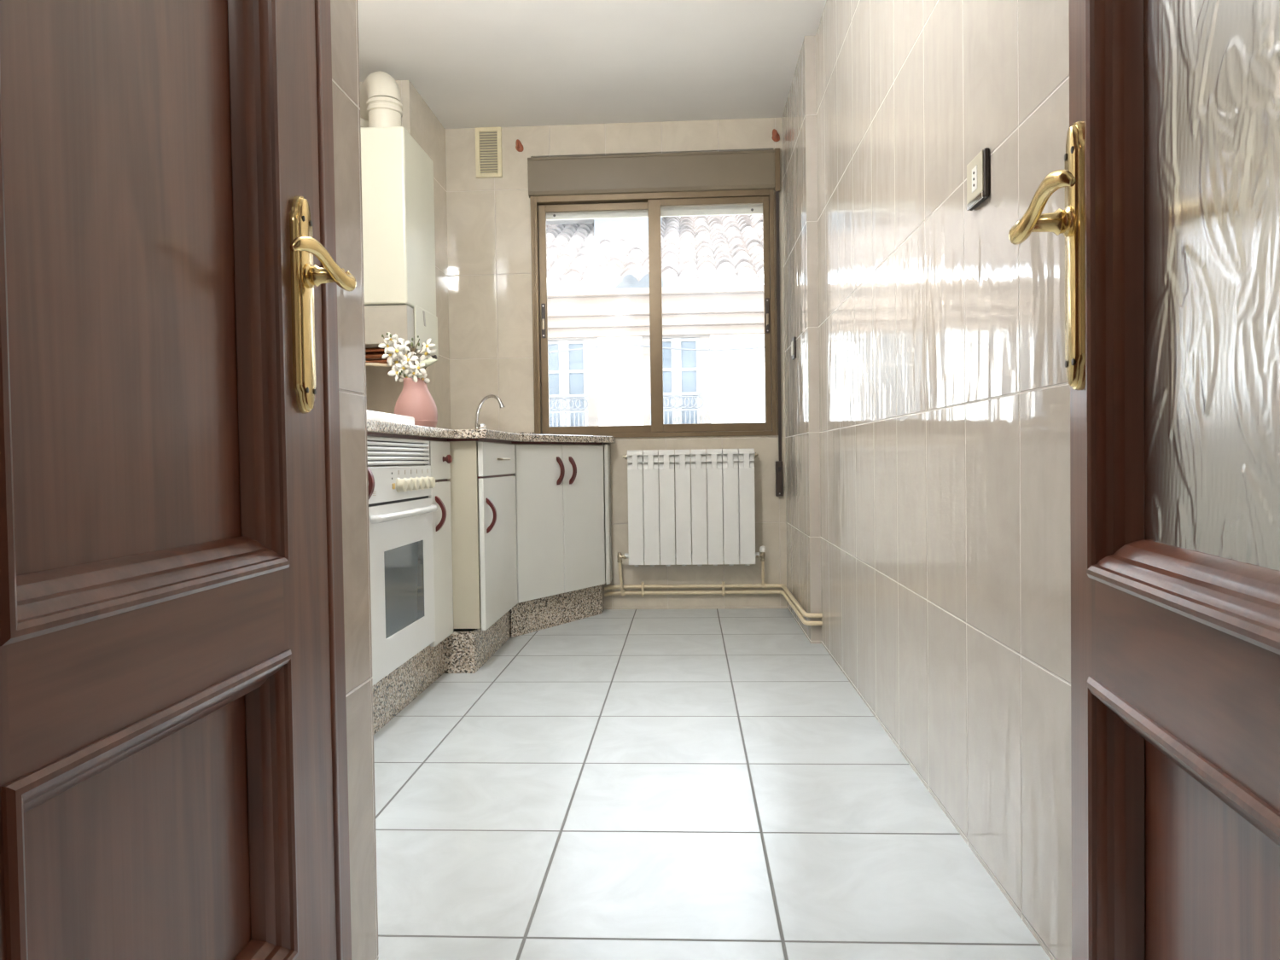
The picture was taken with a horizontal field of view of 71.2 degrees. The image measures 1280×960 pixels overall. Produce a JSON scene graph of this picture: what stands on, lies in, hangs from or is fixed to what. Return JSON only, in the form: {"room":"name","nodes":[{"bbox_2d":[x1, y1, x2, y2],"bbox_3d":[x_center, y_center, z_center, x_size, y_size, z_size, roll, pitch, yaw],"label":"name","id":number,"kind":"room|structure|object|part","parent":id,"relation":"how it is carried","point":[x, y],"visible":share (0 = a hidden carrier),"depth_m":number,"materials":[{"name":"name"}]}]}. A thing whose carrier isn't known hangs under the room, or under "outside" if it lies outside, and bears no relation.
{"room":"kitchen","nodes":[
{"label":"kitchen","id":0,"kind":"room"},
{"bbox_2d":[330,0,378,959],"bbox_3d":[-1.007,-0.467,0.811,1.115,2.450,1.135,-1,1,3],"label":"wall","id":1,"kind":"structure","parent":0,"point":[344,14],"depth_m":1.30,"materials":[{"name":"beige tile"}]},
{"bbox_2d":[0,0,356,959],"bbox_3d":[-0.387,-0.267,0.687,0.100,2.022,0.860,-1,1,3],"label":"door","id":2,"kind":"structure","parent":1,"relation":"in","point":[174,777],"depth_m":0.79,"materials":[{"name":"brown wood"}]},
{"bbox_3d":[-0.431,-0.529,0.743,0.006,1.232,0.377,-1,1,3],"label":"panel","id":3,"kind":"part","parent":2,"relation":"part of","materials":[{"name":"brown wood"}]},
{"bbox_3d":[-0.418,0.353,0.763,0.006,0.308,0.377,-1,1,3],"label":"panel","id":4,"kind":"part","parent":2,"relation":"part of","materials":[{"name":"brown wood"}]},
{"bbox_3d":[-0.412,-0.529,0.742,0.040,1.256,0.401,-1,1,3],"label":"panel moulding","id":5,"kind":"part","parent":2,"relation":"part of","materials":[{"name":"brown wood"}]},
{"bbox_3d":[-0.399,0.352,0.762,0.040,0.332,0.401,-1,1,3],"label":"panel moulding","id":6,"kind":"part","parent":2,"relation":"part of","materials":[{"name":"brown wood"}]},
{"bbox_3d":[-0.375,-0.196,0.999,0.010,0.242,0.043,-1,1,3],"label":"handle plate","id":7,"kind":"part","parent":2,"relation":"part of","materials":[{"name":"gold metal"}]},
{"bbox_3d":[-0.335,-0.232,0.959,0.018,0.042,0.128,-1,1,8],"label":"lever","id":8,"kind":"part","parent":2,"relation":"part of","materials":[{"name":"gold metal"}]},
{"bbox_2d":[367,466,374,499],"bbox_3d":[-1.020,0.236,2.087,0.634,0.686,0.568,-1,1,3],"label":"handle","id":9,"kind":"object","parent":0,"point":[370,477],"visible":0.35,"depth_m":2.32,"materials":[{"name":"red plastic"}]},
{"bbox_2d":[359,80,451,429],"bbox_3d":[-1.183,-0.546,4.282,0.395,2.450,0.590,-1,1,3],"label":"wall","id":10,"kind":"structure","parent":0,"point":[383,392],"depth_m":4.34,"materials":[{"name":"beige tile"}]},
{"bbox_2d":[357,0,826,128],"bbox_3d":[-0.063,-1.774,1.142,3.200,0.120,6.960,-1,1,3],"label":"ceiling","id":11,"kind":"structure","parent":0,"point":[474,63],"depth_m":3.73,"materials":[{"name":"white paint"}]},
{"bbox_2d":[445,117,787,609],"bbox_3d":[-0.213,-0.567,4.585,2.500,2.450,0.120,-1,1,3],"label":"wall","id":12,"kind":"structure","parent":0,"point":[489,218],"depth_m":4.53,"materials":[{"name":"beige tile"}]},
{"bbox_2d":[474,127,502,178],"bbox_3d":[-0.765,-1.656,4.521,0.134,0.250,0.014,-1,1,3],"label":"air vent","id":13,"kind":"object","parent":12,"relation":"in","point":[488,140],"visible":1,"depth_m":4.52,"materials":[{"name":"beige plastic"}]},
{"bbox_2d":[515,139,523,151],"bbox_3d":[-0.610,-1.688,4.496,0.040,0.062,0.047,-1,1,3],"label":"curtain hook","id":14,"kind":"object","parent":12,"relation":"attached to","point":[519,147],"visible":1,"depth_m":4.50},
{"bbox_2d":[527,147,780,437],"bbox_3d":[0.077,-0.926,4.534,1.260,1.418,0.134,-1,1,3],"label":"window","id":15,"kind":"structure","parent":12,"relation":"in","point":[652,186],"depth_m":4.49,"materials":[{"name":"brown metal"}]},
{"bbox_3d":[-0.214,-0.820,4.560,0.591,1.167,0.022,-1,1,3],"label":"sash","id":16,"kind":"part","parent":15,"relation":"part of","materials":[{"name":"brown metal"}]},
{"bbox_3d":[0.351,-0.829,4.503,0.605,1.171,0.025,-1,1,3],"label":"sash","id":17,"kind":"part","parent":15,"relation":"part of","materials":[{"name":"brown metal"}]},
{"bbox_3d":[0.687,-0.829,4.467,0.019,1.208,0.007,-1,1,3],"label":"guide trim","id":18,"kind":"part","parent":15,"relation":"part of","materials":[{"name":"brown metal"}]},
{"bbox_2d":[616,448,766,566],"bbox_3d":[0.251,0.138,4.443,0.740,0.578,0.080,-1,1,3],"label":"radiator","id":19,"kind":"object","parent":12,"relation":"attached to","point":[730,499],"visible":1,"depth_m":4.40,"materials":[{"name":"white metal"}]},
{"bbox_3d":[0.608,0.342,4.429,0.032,0.032,0.032,-1,1,3],"label":"valve knob","id":20,"kind":"part","parent":19,"relation":"part of","materials":[{"name":"white plastic"}]},
{"bbox_2d":[604,561,822,625],"bbox_3d":[0.277,0.502,4.081,0.967,0.188,0.888,-1,1,3],"label":"pipes","id":21,"kind":"object","parent":12,"relation":"attached to","point":[799,610],"visible":1,"depth_m":4.49,"materials":[{"name":"beige metal"}]},
{"bbox_2d":[771,128,779,141],"bbox_3d":[0.674,-1.713,4.427,0.040,0.062,0.047,-1,1,3],"label":"curtain hook","id":22,"kind":"object","parent":12,"relation":"attached to","point":[776,137],"visible":1,"depth_m":4.44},
{"bbox_2d":[775,191,783,496],"bbox_3d":[0.687,-0.685,4.458,0.034,1.534,0.033,-1,1,3],"label":"strap","id":23,"kind":"object","parent":12,"relation":"attached to","point":[779,487],"visible":1,"depth_m":4.46,"materials":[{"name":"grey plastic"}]},
{"bbox_3d":[0.697,-0.007,4.476,0.034,0.176,0.030,-1,1,3],"label":"winder plate","id":24,"kind":"part","parent":23,"relation":"part of","materials":[{"name":"brown plastic"}]},
{"bbox_2d":[373,608,1050,959],"bbox_3d":[-0.025,0.785,1.202,3.200,0.100,6.960,-1,1,3],"label":"floor","id":25,"kind":"structure","parent":0,"point":[697,783],"depth_m":1.91,"materials":[{"name":"white tile"}]},
{"bbox_2d":[366,436,437,685],"bbox_3d":[-0.988,0.219,2.676,0.636,0.681,0.603,-1,1,3],"label":"oven","id":26,"kind":"object","parent":25,"relation":"on","point":[401,509],"visible":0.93,"depth_m":2.62,"materials":[{"name":"white metal"}]},
{"bbox_3d":[-0.717,0.009,2.656,0.024,0.100,0.597,-1,1,3],"label":"control panel","id":27,"kind":"part","parent":26,"relation":"part of","materials":[{"name":"white metal"}]},
{"bbox_3d":[-0.696,0.015,2.614,0.023,0.042,0.041,-1,1,3],"label":"knob","id":28,"kind":"part","parent":26,"relation":"part of","materials":[{"name":"beige plastic"}]},
{"bbox_3d":[-0.688,0.098,2.657,0.033,0.021,0.573,-1,1,3],"label":"handle","id":29,"kind":"part","parent":26,"relation":"part of","materials":[{"name":"white metal"}]},
{"bbox_3d":[-0.693,0.014,2.672,0.023,0.042,0.041,-1,1,3],"label":"knob","id":30,"kind":"part","parent":26,"relation":"part of","materials":[{"name":"beige plastic"}]},
{"bbox_3d":[-0.690,0.013,2.731,0.023,0.042,0.041,-1,1,3],"label":"knob","id":31,"kind":"part","parent":26,"relation":"part of","materials":[{"name":"beige plastic"}]},
{"bbox_3d":[-0.687,0.011,2.789,0.023,0.042,0.041,-1,1,3],"label":"knob","id":32,"kind":"part","parent":26,"relation":"part of","materials":[{"name":"beige plastic"}]},
{"bbox_3d":[-0.684,0.010,2.847,0.023,0.042,0.041,-1,1,3],"label":"knob","id":33,"kind":"part","parent":26,"relation":"part of","materials":[{"name":"beige plastic"}]},
{"bbox_3d":[-0.680,0.008,2.906,0.023,0.042,0.041,-1,1,3],"label":"knob","id":34,"kind":"part","parent":26,"relation":"part of","materials":[{"name":"beige plastic"}]},
{"bbox_2d":[423,440,453,646],"bbox_3d":[-0.965,0.213,3.105,0.636,0.690,0.250,-1,1,3],"label":"base cabinet","id":35,"kind":"object","parent":25,"relation":"on","point":[440,458],"visible":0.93,"depth_m":3.08,"materials":[{"name":"beige laminate"}]},
{"bbox_3d":[-0.695,-0.067,3.084,0.018,0.131,0.241,-1,1,3],"label":"drawer","id":36,"kind":"part","parent":35,"relation":"part of","materials":[{"name":"beige laminate"}]},
{"bbox_3d":[-0.689,0.280,3.092,0.018,0.548,0.241,-1,1,3],"label":"door","id":37,"kind":"part","parent":35,"relation":"part of","materials":[{"name":"beige laminate"}]},
{"bbox_3d":[-0.670,0.114,3.011,0.034,0.120,0.018,-1,1,3],"label":"handle","id":38,"kind":"part","parent":35,"relation":"part of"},
{"bbox_3d":[-0.670,-0.073,3.109,0.028,0.032,0.032,-1,1,3],"label":"knob","id":39,"kind":"part","parent":35,"relation":"part of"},
{"bbox_2d":[445,441,517,630],"bbox_3d":[-0.759,0.197,3.526,0.502,0.684,0.609,-1,1,3],"label":"base cabinet","id":40,"kind":"object","parent":25,"relation":"on","point":[483,502],"visible":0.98,"depth_m":3.22,"materials":[{"name":"beige laminate"}]},
{"bbox_3d":[-0.540,0.129,3.259,0.036,0.130,0.018,-1,1,3],"label":"handle","id":41,"kind":"part","parent":40,"relation":"part of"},
{"bbox_3d":[-0.557,-0.082,3.510,0.018,0.125,0.605,-1,1,3],"label":"drawer","id":42,"kind":"part","parent":40,"relation":"part of","materials":[{"name":"beige laminate"}]},
{"bbox_3d":[-0.552,0.262,3.518,0.018,0.549,0.605,-1,1,3],"label":"door","id":43,"kind":"part","parent":40,"relation":"part of","materials":[{"name":"beige laminate"}]},
{"bbox_3d":[-0.535,-0.083,3.532,0.023,0.009,0.168,-1,1,3],"label":"drawer handle","id":44,"kind":"part","parent":40,"relation":"part of","materials":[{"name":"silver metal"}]},
{"bbox_2d":[372,584,604,734],"bbox_3d":[-0.600,0.622,3.200,0.258,0.150,2.819,-1,1,13],"label":"plinth","id":45,"kind":"object","parent":25,"relation":"on","point":[462,651],"visible":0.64,"depth_m":3.23,"materials":[{"name":"beige stone"}]},
{"bbox_3d":[-0.755,0.643,2.514,0.017,0.143,1.428,-1,1,3],"label":"plinth panel","id":46,"kind":"part","parent":45,"relation":"part of","materials":[{"name":"stone"}]},
{"bbox_3d":[-0.652,0.622,3.231,0.112,0.150,0.015,-1,1,3],"label":"plinth panel","id":47,"kind":"part","parent":45,"relation":"part of","materials":[{"name":"stone"}]},
{"bbox_3d":[-0.586,0.613,3.543,0.016,0.150,0.617,-1,1,3],"label":"plinth panel","id":48,"kind":"part","parent":45,"relation":"part of","materials":[{"name":"stone"}]},
{"bbox_3d":[-0.378,0.596,4.146,0.015,0.150,0.681,0,2,33],"label":"plinth panel","id":49,"kind":"part","parent":45,"relation":"part of","materials":[{"name":"stone"}]},
{"bbox_3d":[-0.194,0.585,4.491,0.016,0.150,0.120,-1,1,3],"label":"plinth panel","id":50,"kind":"part","parent":45,"relation":"part of","materials":[{"name":"stone"}]},
{"bbox_2d":[512,443,611,603],"bbox_3d":[-0.570,0.181,4.187,0.810,0.688,0.745,-1,1,3],"label":"base cabinet","id":51,"kind":"object","parent":25,"relation":"on","point":[563,491],"visible":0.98,"depth_m":4.08,"materials":[{"name":"beige laminate"}]},
{"bbox_2d":[366,418,615,444],"bbox_3d":[-0.745,-0.172,3.170,1.094,0.070,2.779,-1,1,3],"label":"countertop","id":52,"kind":"structure","parent":51,"relation":"on","point":[375,428],"depth_m":3.17,"materials":[{"name":"stone"}]},
{"bbox_2d":[366,409,414,424],"bbox_3d":[-1.006,-0.186,2.706,0.488,0.048,0.585,-1,1,3],"label":"cooktop","id":53,"kind":"object","parent":52,"relation":"in","point":[371,415],"visible":0.1,"depth_m":2.72,"materials":[{"name":"white ceramic"}]},
{"bbox_2d":[394,378,437,427],"bbox_3d":[-0.789,-0.266,3.146,0.151,0.180,0.151,-1,1,3],"label":"vase","id":54,"kind":"object","parent":52,"relation":"on","point":[415,400],"visible":0.75,"depth_m":3.10,"materials":[{"name":"pink ceramic"}]},
{"bbox_2d":[378,331,437,383],"bbox_3d":[-0.805,-0.412,3.119,0.210,0.205,0.072,-1,1,3],"label":"bouquet","id":55,"kind":"object","parent":54,"relation":"in","point":[396,349],"visible":1,"depth_m":3.11,"materials":[{"name":"white plant"}]},
{"bbox_3d":[-0.884,-0.467,3.124,0.054,0.055,0.035,-1,1,3],"label":"flower","id":56,"kind":"part","parent":55,"relation":"part of","materials":[{"name":"white plant"}]},
{"bbox_3d":[-0.869,-0.434,3.116,0.065,0.069,0.016,-1,1,3],"label":"flower","id":57,"kind":"part","parent":55,"relation":"part of","materials":[{"name":"white plant"}]},
{"bbox_3d":[-0.867,-0.489,3.107,0.041,0.048,0.032,-1,1,3],"label":"flower","id":58,"kind":"part","parent":55,"relation":"part of","materials":[{"name":"white plant"}]},
{"bbox_3d":[-0.851,-0.407,3.128,0.068,0.074,0.030,-1,1,3],"label":"flower","id":59,"kind":"part","parent":55,"relation":"part of","materials":[{"name":"white plant"}]},
{"bbox_3d":[-0.847,-0.370,3.108,0.051,0.057,0.040,-1,1,3],"label":"flower","id":60,"kind":"part","parent":55,"relation":"part of","materials":[{"name":"white plant"}]},
{"bbox_3d":[-0.844,-0.449,3.099,0.071,0.064,0.018,-1,1,3],"label":"flower","id":61,"kind":"part","parent":55,"relation":"part of","materials":[{"name":"white plant"}]},
{"bbox_3d":[-0.853,-0.481,3.126,0.053,0.060,0.040,-1,1,3],"label":"flower","id":62,"kind":"part","parent":55,"relation":"part of","materials":[{"name":"white plant"}]},
{"bbox_3d":[-0.824,-0.392,3.111,0.052,0.066,0.042,-1,1,3],"label":"flower","id":63,"kind":"part","parent":55,"relation":"part of","materials":[{"name":"white plant"}]},
{"bbox_3d":[-0.833,-0.467,3.130,0.059,0.065,0.025,-1,1,-15],"label":"flower","id":64,"kind":"part","parent":55,"relation":"part of","materials":[{"name":"white plant"}]},
{"bbox_3d":[-0.814,-0.434,3.120,0.072,0.062,0.029,-1,1,3],"label":"flower","id":65,"kind":"part","parent":55,"relation":"part of","materials":[{"name":"white plant"}]},
{"bbox_3d":[-0.796,-0.393,3.111,0.053,0.058,0.028,-1,1,3],"label":"flower","id":66,"kind":"part","parent":55,"relation":"part of","materials":[{"name":"white plant"}]},
{"bbox_3d":[-0.802,-0.417,3.106,0.066,0.056,0.028,-1,1,3],"label":"flower","id":67,"kind":"part","parent":55,"relation":"part of","materials":[{"name":"white plant"}]},
{"bbox_3d":[-0.781,-0.369,3.103,0.054,0.061,0.021,-1,1,3],"label":"flower","id":68,"kind":"part","parent":55,"relation":"part of","materials":[{"name":"white plant"}]},
{"bbox_3d":[-0.770,-0.388,3.097,0.056,0.055,0.029,-1,1,3],"label":"flower","id":69,"kind":"part","parent":55,"relation":"part of","materials":[{"name":"white plant"}]},
{"bbox_3d":[-0.759,-0.352,3.125,0.043,0.045,0.032,-1,1,3],"label":"flower","id":70,"kind":"part","parent":55,"relation":"part of","materials":[{"name":"white plant"}]},
{"bbox_3d":[-0.746,-0.442,3.123,0.067,0.066,0.022,-1,1,3],"label":"flower","id":71,"kind":"part","parent":55,"relation":"part of","materials":[{"name":"white plant"}]},
{"bbox_3d":[-0.740,-0.467,3.118,0.055,0.055,0.027,-1,1,3],"label":"flower","id":72,"kind":"part","parent":55,"relation":"part of","materials":[{"name":"white plant"}]},
{"bbox_2d":[475,394,505,429],"bbox_3d":[-0.745,-0.309,4.332,0.188,0.210,0.072,0,2,30],"label":"tap","id":73,"kind":"object","parent":52,"relation":"on","point":[482,426],"visible":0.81,"depth_m":4.33,"materials":[{"name":"silver metal"}]},
{"bbox_2d":[517,433,593,436],"bbox_3d":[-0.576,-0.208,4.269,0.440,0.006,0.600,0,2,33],"label":"sink","id":74,"kind":"object","parent":52,"relation":"in","point":[518,433],"visible":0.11,"depth_m":4.15,"materials":[{"name":"metal"}]},
{"bbox_3d":[-0.446,0.184,3.969,0.018,0.680,0.325,0,2,33],"label":"door","id":75,"kind":"part","parent":51,"relation":"part of","materials":[{"name":"beige laminate"}]},
{"bbox_3d":[-0.360,-0.041,4.056,0.034,0.128,0.018,0,2,33],"label":"handle","id":76,"kind":"part","parent":51,"relation":"part of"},
{"bbox_3d":[-0.310,-0.044,4.134,0.034,0.128,0.018,0,2,33],"label":"handle","id":77,"kind":"part","parent":51,"relation":"part of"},
{"bbox_3d":[-0.269,0.175,4.246,0.018,0.680,0.325,0,2,33],"label":"door","id":78,"kind":"part","parent":51,"relation":"part of","materials":[{"name":"beige laminate"}]},
{"bbox_3d":[-0.160,0.168,4.461,0.020,0.688,0.154,-1,1,3],"label":"panel","id":79,"kind":"part","parent":51,"relation":"part of","materials":[{"name":"beige laminate"}]},
{"bbox_2d":[781,35,821,643],"bbox_3d":[0.793,-0.569,4.041,0.184,2.450,0.860,-1,1,3],"label":"wall","id":80,"kind":"structure","parent":0,"point":[799,119],"depth_m":3.77,"materials":[{"name":"beige tile"}]},
{"bbox_2d":[791,336,796,360],"bbox_3d":[0.694,-0.595,4.043,0.014,0.095,0.085,-1,1,3],"label":"wall switch","id":81,"kind":"object","parent":80,"relation":"attached to","point":[794,340],"visible":1,"depth_m":4.00,"materials":[{"name":"white plastic"}]},
{"bbox_2d":[815,0,1071,959],"bbox_3d":[0.701,-0.517,1.884,0.140,2.450,3.460,-1,1,3],"label":"wall","id":82,"kind":"structure","parent":0,"point":[945,387],"depth_m":1.78,"materials":[{"name":"beige tile"}]},
{"bbox_2d":[966,147,989,210],"bbox_3d":[0.608,-0.540,1.612,0.014,0.086,0.095,-1,1,3],"label":"wall socket","id":83,"kind":"object","parent":82,"relation":"attached to","point":[978,171],"visible":1,"depth_m":1.59,"materials":[{"name":"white plastic"}]},
{"bbox_3d":[0.605,-0.503,1.615,0.004,0.012,0.087,-1,1,3],"label":"trim","id":84,"kind":"part","parent":83,"relation":"part of","materials":[{"name":"silver metal"}]},
{"bbox_2d":[1008,0,1279,959],"bbox_3d":[0.341,-0.274,0.529,0.100,2.022,0.640,-1,1,10],"label":"door","id":85,"kind":"structure","parent":82,"relation":"in","point":[1169,223],"depth_m":0.68,"materials":[{"name":"brown wood"}]},
{"bbox_3d":[0.348,-0.237,0.780,0.019,0.042,0.128,-1,1,3],"label":"lever","id":86,"kind":"part","parent":85,"relation":"part of","materials":[{"name":"gold metal"}]},
{"bbox_3d":[0.395,-0.202,0.810,0.011,0.242,0.043,-1,1,10],"label":"handle plate","id":87,"kind":"part","parent":85,"relation":"part of","materials":[{"name":"gold metal"}]},
{"bbox_3d":[0.371,-0.537,0.576,0.041,1.256,0.401,-1,1,10],"label":"panel moulding","id":88,"kind":"part","parent":85,"relation":"part of","materials":[{"name":"brown wood"}]},
{"bbox_3d":[0.384,0.345,0.597,0.041,0.332,0.401,-1,1,10],"label":"panel moulding","id":89,"kind":"part","parent":85,"relation":"part of","materials":[{"name":"brown wood"}]},
{"bbox_3d":[0.386,-0.537,0.573,0.001,1.228,0.373,-1,1,10],"label":"glass panel","id":90,"kind":"part","parent":85,"relation":"part of","materials":[{"name":"clear glass"}]},
{"bbox_3d":[0.403,0.345,0.594,0.006,0.308,0.377,-1,1,10],"label":"panel","id":91,"kind":"part","parent":85,"relation":"part of","materials":[{"name":"brown wood"}]},
{"bbox_3d":[-1.398,-0.504,2.649,0.140,2.450,2.695,-1,1,3],"label":"wall","id":92,"kind":"structure","parent":0,"visible":0},
{"bbox_2d":[360,126,438,359],"bbox_3d":[-1.088,-0.956,3.756,0.373,0.891,0.420,-1,1,3],"label":"boiler","id":93,"kind":"object","parent":92,"relation":"attached to","point":[398,199],"visible":0.51,"depth_m":3.55,"materials":[{"name":"white metal"}]},
{"bbox_2d":[359,70,402,127],"bbox_3d":[-1.126,-1.576,3.837,0.159,0.349,0.402,-2,2,-32],"label":"flue pipe","id":94,"kind":"object","parent":93,"relation":"attached to","point":[381,105],"visible":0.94,"depth_m":3.68,"materials":[{"name":"beige metal"}]},
{"bbox_2d":[365,347,414,366],"bbox_3d":[-1.097,-0.500,3.665,0.341,0.108,0.082,-1,1,-9],"label":"pipes","id":95,"kind":"object","parent":93,"relation":"attached to","point":[369,352],"visible":0.26,"depth_m":3.64,"materials":[{"name":"orange metal"}]},
{"bbox_3d":[-1.091,-0.622,3.767,0.356,0.152,0.414,-1,1,3],"label":"casing","id":96,"kind":"part","parent":93,"relation":"part of","materials":[{"name":"white metal"}]},
{"label":"outside","id":97,"kind":"structure","parent":0,"visible":0},
{"bbox_3d":[1.257,3.817,22.574,28.000,0.200,34.980,-1,1,3],"label":"ground","id":98,"kind":"structure","parent":97,"visible":0},
{"bbox_2d":[546,214,765,426],"bbox_3d":[0.275,-0.555,14.656,17.001,8.940,6.283,-1,1,3],"label":"house","id":99,"kind":"structure","parent":98,"relation":"on","point":[602,386],"depth_m":11.94,"materials":[{"name":"paint"}]},
{"bbox_3d":[-1.014,-1.080,12.040,0.620,1.590,0.008,-1,1,3],"label":"pane","id":100,"kind":"part","parent":99,"relation":"part of","materials":[{"name":"glass"}]},
{"bbox_3d":[-1.017,-0.636,11.876,0.720,0.950,0.365,-1,1,3],"label":"balcony rail","id":101,"kind":"part","parent":99,"relation":"part of","materials":[{"name":"grey metal"}]},
{"bbox_3d":[0.098,-2.205,11.771,17.000,0.580,0.380,-1,1,3],"label":"cornice","id":102,"kind":"part","parent":99,"relation":"part of","materials":[{"name":"paint"}]},
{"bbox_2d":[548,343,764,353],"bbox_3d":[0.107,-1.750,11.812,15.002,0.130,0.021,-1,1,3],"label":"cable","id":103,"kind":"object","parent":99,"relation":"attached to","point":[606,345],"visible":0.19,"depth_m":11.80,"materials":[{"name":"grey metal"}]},
{"bbox_3d":[0.491,-0.656,11.796,0.720,0.950,0.365,-1,1,3],"label":"balcony rail","id":104,"kind":"part","parent":99,"relation":"part of","materials":[{"name":"grey metal"}]},
{"bbox_3d":[0.494,-1.100,11.960,0.620,1.590,0.008,-1,1,3],"label":"pane","id":105,"kind":"part","parent":99,"relation":"part of","materials":[{"name":"glass"}]}
]}

